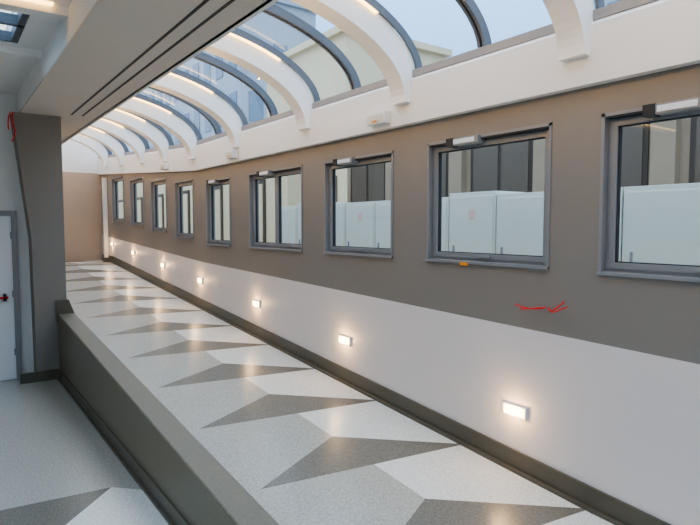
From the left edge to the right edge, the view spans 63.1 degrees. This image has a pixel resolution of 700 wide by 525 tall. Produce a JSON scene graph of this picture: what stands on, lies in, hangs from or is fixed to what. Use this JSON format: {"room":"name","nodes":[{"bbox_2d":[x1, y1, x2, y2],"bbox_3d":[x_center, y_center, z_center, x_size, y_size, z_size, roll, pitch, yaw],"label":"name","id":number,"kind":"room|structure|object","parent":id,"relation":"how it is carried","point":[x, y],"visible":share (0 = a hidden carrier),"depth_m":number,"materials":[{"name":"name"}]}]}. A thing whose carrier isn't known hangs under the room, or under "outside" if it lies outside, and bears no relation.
{"room":"indoor corridor","nodes":[
{"label":"indoor corridor","id":0,"kind":"room"},
{"bbox_2d":[0,93,33,373],"bbox_3d":[-5.501,-0.227,5.896,4.350,3.600,0.200,-3,5,-36],"label":"wall","id":1,"kind":"structure","parent":0,"point":[10,189],"depth_m":6.84,"materials":[{"name":"white paint"}]},
{"bbox_2d":[0,211,21,380],"bbox_3d":[-4.401,0.418,6.550,1.050,2.030,0.089,-3,5,-36],"label":"door","id":2,"kind":"structure","parent":1,"relation":"in","point":[10,323],"depth_m":6.80,"materials":[{"name":"grey metal"}]},
{"bbox_2d":[20,298,73,383],"bbox_3d":[-3.719,0.916,6.987,0.630,0.980,0.430,-3,5,-36],"label":"baseboard","id":3,"kind":"structure","parent":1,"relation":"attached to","point":[64,306],"depth_m":6.84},
{"bbox_2d":[0,0,71,94],"bbox_3d":[-2.485,-1.645,1.128,4.200,0.160,11.300,-3,5,-36],"label":"ceiling","id":4,"kind":"structure","parent":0,"point":[17,60],"depth_m":4.77,"materials":[{"name":"paint"}]},
{"bbox_2d":[0,11,28,42],"bbox_3d":[-1.798,-1.636,0.513,3.400,0.080,8.350,-3,5,-36],"label":"skylight","id":5,"kind":"object","parent":4,"relation":"in","point":[18,21],"depth_m":4.43,"materials":[{"name":"clear glass"}]},
{"bbox_2d":[10,112,66,371],"bbox_3d":[-3.793,-0.170,6.944,0.500,3.152,0.500,-3,5,-36],"label":"pillar","id":6,"kind":"structure","parent":0,"point":[37,141],"depth_m":6.76,"materials":[{"name":"beige paint"}]},
{"bbox_2d":[62,140,102,261],"bbox_3d":[-7.121,-1.275,13.670,2.450,4.500,0.200,-3,5,-36],"label":"wall","id":7,"kind":"structure","parent":0,"point":[82,201],"depth_m":13.94,"materials":[{"name":"beige paint"}]},
{"bbox_2d":[0,379,168,524],"bbox_3d":[-2.242,1.905,1.531,4.400,0.302,11.300,-3,5,-36],"label":"floor","id":8,"kind":"structure","parent":0,"point":[56,468],"depth_m":4.34,"materials":[{"name":"grey stone"}]},
{"bbox_2d":[58,313,278,524],"bbox_3d":[-1.066,1.232,3.643,0.180,0.816,8.220,-3,5,-36],"label":"parapet","id":9,"kind":"object","parent":8,"relation":"on","point":[204,492],"visible":0.77,"depth_m":3.95,"materials":[{"name":"grey paint"}]},
{"bbox_2d":[65,262,112,264],"bbox_3d":[-1.773,1.105,6.321,2.400,1.287,18.200,-3,5,-36],"label":"ramp","id":10,"kind":"object","parent":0,"point":[96,262],"visible":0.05,"depth_m":13.21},
{"bbox_2d":[57,369,190,524],"bbox_3d":[-1.147,1.564,3.593,0.036,0.120,8.200,-3,5,-36],"label":"baseboard","id":11,"kind":"structure","parent":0,"point":[158,498],"depth_m":4.33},
{"bbox_2d":[6,0,278,143],"bbox_3d":[-2.569,-2.291,5.531,0.840,1.274,18.200,-3,5,-36],"label":"ceiling","id":12,"kind":"structure","parent":0,"point":[105,53],"depth_m":4.25,"materials":[{"name":"white paint"}]},
{"bbox_2d":[7,112,14,141],"bbox_3d":[-3.832,-1.536,6.446,0.075,0.348,0.093,-3,5,-36],"label":"wires","id":13,"kind":"object","parent":12,"relation":"hanging from","point":[9,112],"visible":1,"depth_m":6.43,"materials":[{"name":"red"}]},
{"bbox_2d":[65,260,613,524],"bbox_3d":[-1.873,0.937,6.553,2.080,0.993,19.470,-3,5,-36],"label":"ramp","id":14,"kind":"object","parent":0,"point":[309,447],"depth_m":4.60,"materials":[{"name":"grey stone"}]},
{"bbox_2d":[101,63,699,524],"bbox_3d":[-0.827,-0.075,6.927,0.130,3.366,18.200,-3,5,-36],"label":"wall","id":15,"kind":"structure","parent":0,"point":[607,382],"depth_m":4.13,"materials":[{"name":"paint"}]},
{"bbox_2d":[102,178,108,261],"bbox_3d":[-5.893,-1.024,13.707,0.130,2.007,0.140,-3,5,-36],"label":"trim","id":16,"kind":"structure","parent":15,"relation":"attached to","point":[105,258],"depth_m":13.68,"materials":[{"name":"white paint"}]},
{"bbox_2d":[112,176,123,221],"bbox_3d":[-5.212,-1.424,12.938,0.150,1.010,1.000,-3,5,-36],"label":"window","id":17,"kind":"structure","parent":15,"relation":"in","point":[115,204],"depth_m":13.28,"materials":[{"name":"grey metal"}]},
{"bbox_2d":[130,177,143,225],"bbox_3d":[-4.322,-1.235,11.709,0.150,0.970,0.950,-3,5,-36],"label":"window","id":18,"kind":"structure","parent":15,"relation":"in","point":[133,183],"depth_m":12.03,"materials":[{"name":"grey metal"}]},
{"bbox_2d":[150,178,166,231],"bbox_3d":[-3.490,-1.046,10.561,0.150,0.960,0.900,-3,5,-36],"label":"window","id":19,"kind":"structure","parent":15,"relation":"in","point":[154,184],"depth_m":10.86,"materials":[{"name":"grey metal"}]},
{"bbox_2d":[174,179,193,238],"bbox_3d":[-2.702,-0.881,9.473,0.150,0.950,0.860,-3,5,-36],"label":"window","id":20,"kind":"structure","parent":15,"relation":"in","point":[179,224],"depth_m":9.76,"materials":[{"name":"grey metal"}]},
{"bbox_2d":[197,277,202,283],"bbox_3d":[-2.353,0.281,8.947,0.022,0.084,0.200,-3,5,-36],"label":"wall light","id":21,"kind":"object","parent":15,"relation":"attached to","point":[199,280],"visible":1,"depth_m":8.93,"materials":[{"name":"white plastic"}]},
{"bbox_2d":[205,177,230,246],"bbox_3d":[-1.894,-0.728,8.325,0.185,0.970,0.880,-3,5,-36],"label":"window","id":22,"kind":"structure","parent":15,"relation":"in","point":[210,185],"depth_m":8.62,"materials":[{"name":"grey metal"}]},
{"bbox_2d":[252,300,260,307],"bbox_3d":[-1.210,0.534,7.369,0.022,0.084,0.200,-3,5,-36],"label":"wall light","id":23,"kind":"object","parent":15,"relation":"attached to","point":[255,303],"visible":1,"depth_m":7.36,"materials":[{"name":"white plastic"}]},
{"bbox_2d":[248,165,302,251],"bbox_3d":[-0.893,-0.639,6.936,0.185,0.970,1.350,-3,5,-36],"label":"window","id":24,"kind":"structure","parent":15,"relation":"in","point":[253,178],"depth_m":6.95,"materials":[{"name":"grey metal"}]},
{"bbox_2d":[338,335,350,345],"bbox_3d":[-0.054,0.788,5.774,0.022,0.084,0.200,-3,5,-36],"label":"wall light","id":25,"kind":"object","parent":15,"relation":"attached to","point":[345,340],"visible":1,"depth_m":5.76,"materials":[{"name":"white plastic"}]},
{"bbox_2d":[323,150,393,257],"bbox_3d":[0.090,-0.547,5.570,0.185,0.960,1.120,-3,5,-36],"label":"window","id":26,"kind":"structure","parent":15,"relation":"in","point":[330,167],"depth_m":5.75,"materials":[{"name":"grey metal"}]},
{"bbox_2d":[101,254,670,524],"bbox_3d":[-0.898,0.842,6.934,0.046,1.153,18.200,-3,5,-36],"label":"baseboard","id":27,"kind":"structure","parent":15,"relation":"attached to","point":[592,500],"depth_m":4.59,"materials":[{"name":"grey plastic"}]},
{"bbox_2d":[97,0,699,174],"bbox_3d":[-0.847,-1.701,6.808,0.220,0.806,18.200,-3,5,-36],"label":"fascia beam","id":28,"kind":"structure","parent":15,"relation":"attached to","point":[660,35],"depth_m":4.05,"materials":[{"name":"white paint"}]},
{"bbox_2d":[160,163,168,169],"bbox_3d":[-3.215,-1.663,9.856,0.077,0.100,0.260,-3,5,-36],"label":"emergency light","id":29,"kind":"object","parent":28,"relation":"attached to","point":[163,166],"visible":1,"depth_m":9.77,"materials":[{"name":"white plastic"}]},
{"bbox_2d":[225,150,237,158],"bbox_3d":[-1.581,-1.438,7.592,0.077,0.100,0.260,-3,5,-36],"label":"emergency light","id":30,"kind":"object","parent":28,"relation":"attached to","point":[231,154],"visible":1,"depth_m":7.51,"materials":[{"name":"white plastic"}]},
{"bbox_2d":[98,0,657,158],"bbox_3d":[-1.529,-2.213,6.284,1.800,1.134,18.200,-3,5,-36],"label":"skylight","id":31,"kind":"object","parent":28,"relation":"on","point":[479,26],"visible":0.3,"depth_m":5.33,"materials":[{"name":"grey metal"}]},
{"bbox_2d":[70,134,107,166],"bbox_3d":[-6.365,-2.666,12.878,1.660,0.900,0.202,-3,5,-36],"label":"rib","id":32,"kind":"object","parent":31,"relation":"attached to","point":[98,148],"visible":0.33,"depth_m":13.14,"materials":[{"name":"white paint"}]},
{"bbox_2d":[79,127,124,165],"bbox_3d":[-5.519,-2.498,11.709,1.660,0.900,0.202,-3,5,-36],"label":"rib","id":33,"kind":"object","parent":31,"relation":"attached to","point":[111,143],"visible":0.41,"depth_m":11.94,"materials":[{"name":"white paint"}]},
{"bbox_2d":[89,119,144,163],"bbox_3d":[-4.643,-2.325,10.499,1.660,0.900,0.202,-3,5,-36],"label":"rib","id":34,"kind":"object","parent":31,"relation":"attached to","point":[132,140],"visible":0.46,"depth_m":10.71,"materials":[{"name":"white paint"}]},
{"bbox_2d":[101,109,168,161],"bbox_3d":[-3.838,-2.165,9.386,1.660,0.900,0.202,-3,5,-36],"label":"rib","id":35,"kind":"object","parent":31,"relation":"attached to","point":[142,127],"visible":0.58,"depth_m":9.57,"materials":[{"name":"white paint"}]},
{"bbox_2d":[116,97,196,159],"bbox_3d":[-3.068,-2.015,8.322,1.660,0.900,0.202,-3,5,-36],"label":"rib","id":36,"kind":"object","parent":31,"relation":"attached to","point":[180,129],"visible":0.69,"depth_m":8.48,"materials":[{"name":"white paint"}]},
{"bbox_2d":[150,73,241,148],"bbox_3d":[-2.134,-1.932,7.025,1.660,0.900,0.202,-3,5,-36],"label":"rib","id":37,"kind":"object","parent":31,"relation":"attached to","point":[192,92],"visible":0.61,"depth_m":7.18,"materials":[{"name":"white paint"}]},
{"bbox_2d":[204,33,312,130],"bbox_3d":[-1.113,-1.842,5.607,1.660,0.900,0.202,-3,5,-36],"label":"rib","id":38,"kind":"object","parent":31,"relation":"attached to","point":[240,51],"visible":0.64,"depth_m":5.76,"materials":[{"name":"white paint"}]},
{"bbox_2d":[290,0,412,105],"bbox_3d":[-0.191,-1.760,4.327,1.660,0.900,0.202,-3,5,-36],"label":"rib","id":39,"kind":"object","parent":31,"relation":"attached to","point":[359,20],"visible":1,"depth_m":4.55,"materials":[{"name":"white paint"}]},
{"bbox_2d":[542,0,593,61],"bbox_3d":[0.754,-1.676,3.014,1.660,0.900,0.202,-3,5,-36],"label":"rib","id":40,"kind":"object","parent":31,"relation":"attached to","point":[572,20],"visible":1,"depth_m":3.43,"materials":[{"name":"white paint"}]},
{"bbox_2d":[366,110,389,126],"bbox_3d":[0.245,-1.275,5.055,0.077,0.100,0.260,-3,5,-36],"label":"emergency light","id":41,"kind":"object","parent":28,"relation":"attached to","point":[381,117],"visible":1,"depth_m":5.01,"materials":[{"name":"white plastic"}]},
{"bbox_2d":[425,122,551,269],"bbox_3d":[1.018,-0.469,4.281,0.185,0.970,1.180,-3,5,-36],"label":"window","id":42,"kind":"structure","parent":15,"relation":"in","point":[435,150],"depth_m":4.28,"materials":[{"name":"grey metal"}]},
{"bbox_2d":[502,401,526,420],"bbox_3d":[1.177,1.060,4.074,0.022,0.084,0.200,-3,5,-36],"label":"wall light","id":43,"kind":"object","parent":15,"relation":"attached to","point":[510,409],"visible":1,"depth_m":4.07,"materials":[{"name":"white plastic"}]},
{"bbox_2d":[515,302,567,312],"bbox_3d":[1.300,0.287,3.827,0.082,0.098,0.424,-2,4,-32],"label":"electrical wires","id":44,"kind":"object","parent":15,"relation":"attached to","point":[523,308],"visible":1,"depth_m":3.83,"materials":[{"name":"red"}]},
{"bbox_2d":[596,97,699,281],"bbox_3d":[1.920,-0.384,3.030,0.185,0.980,1.210,-3,5,-36],"label":"window","id":45,"kind":"structure","parent":15,"relation":"in","point":[613,123],"depth_m":3.45,"materials":[{"name":"grey metal"}]},
{"label":"outside","id":46,"kind":"structure","parent":0,"visible":0},
{"bbox_3d":[11.236,-1.183,38.862,56.400,0.500,90.000,-3,5,-36],"label":"ground","id":47,"kind":"structure","parent":46,"visible":0},
{"bbox_2d":[118,174,300,242],"bbox_3d":[-9.672,-2.094,24.120,0.660,3.200,29.400,-3,5,-36],"label":"building","id":48,"kind":"structure","parent":47,"relation":"on","point":[291,184],"depth_m":14.66,"materials":[{"name":"brown"}]},
{"bbox_2d":[139,0,316,148],"bbox_3d":[-9.942,-8.726,41.640,5.400,14.200,20.400,-3,5,-36],"label":"office building","id":49,"kind":"structure","parent":47,"relation":"on","point":[283,37],"depth_m":33.48,"materials":[{"name":"blue glass"}]},
{"bbox_2d":[267,26,451,202],"bbox_3d":[0.104,-4.621,24.458,5.400,8.200,6.400,-3,5,-36],"label":"apartment building","id":50,"kind":"structure","parent":47,"relation":"on","point":[329,79],"depth_m":21.37,"materials":[{"name":"beige concrete"}]},
{"bbox_2d":[282,183,699,264],"bbox_3d":[1.385,-0.120,7.051,0.530,1.440,8.625,-3,5,-36],"label":"parapet wall","id":51,"kind":"structure","parent":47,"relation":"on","point":[659,223],"depth_m":6.06,"materials":[{"name":"grey metal"}]},
{"bbox_2d":[347,116,699,202],"bbox_3d":[4.888,-1.245,6.154,0.800,3.800,16.400,-3,5,-36],"label":"building","id":52,"kind":"structure","parent":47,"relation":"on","point":[665,152],"depth_m":8.71,"materials":[{"name":"brown"}]},
{"bbox_2d":[593,0,621,9],"bbox_3d":[12.500,-5.283,19.151,5.400,10.200,9.400,-3,5,-36],"label":"office building","id":53,"kind":"structure","parent":47,"relation":"on","point":[606,2],"depth_m":19.62,"materials":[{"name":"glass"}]}
]}

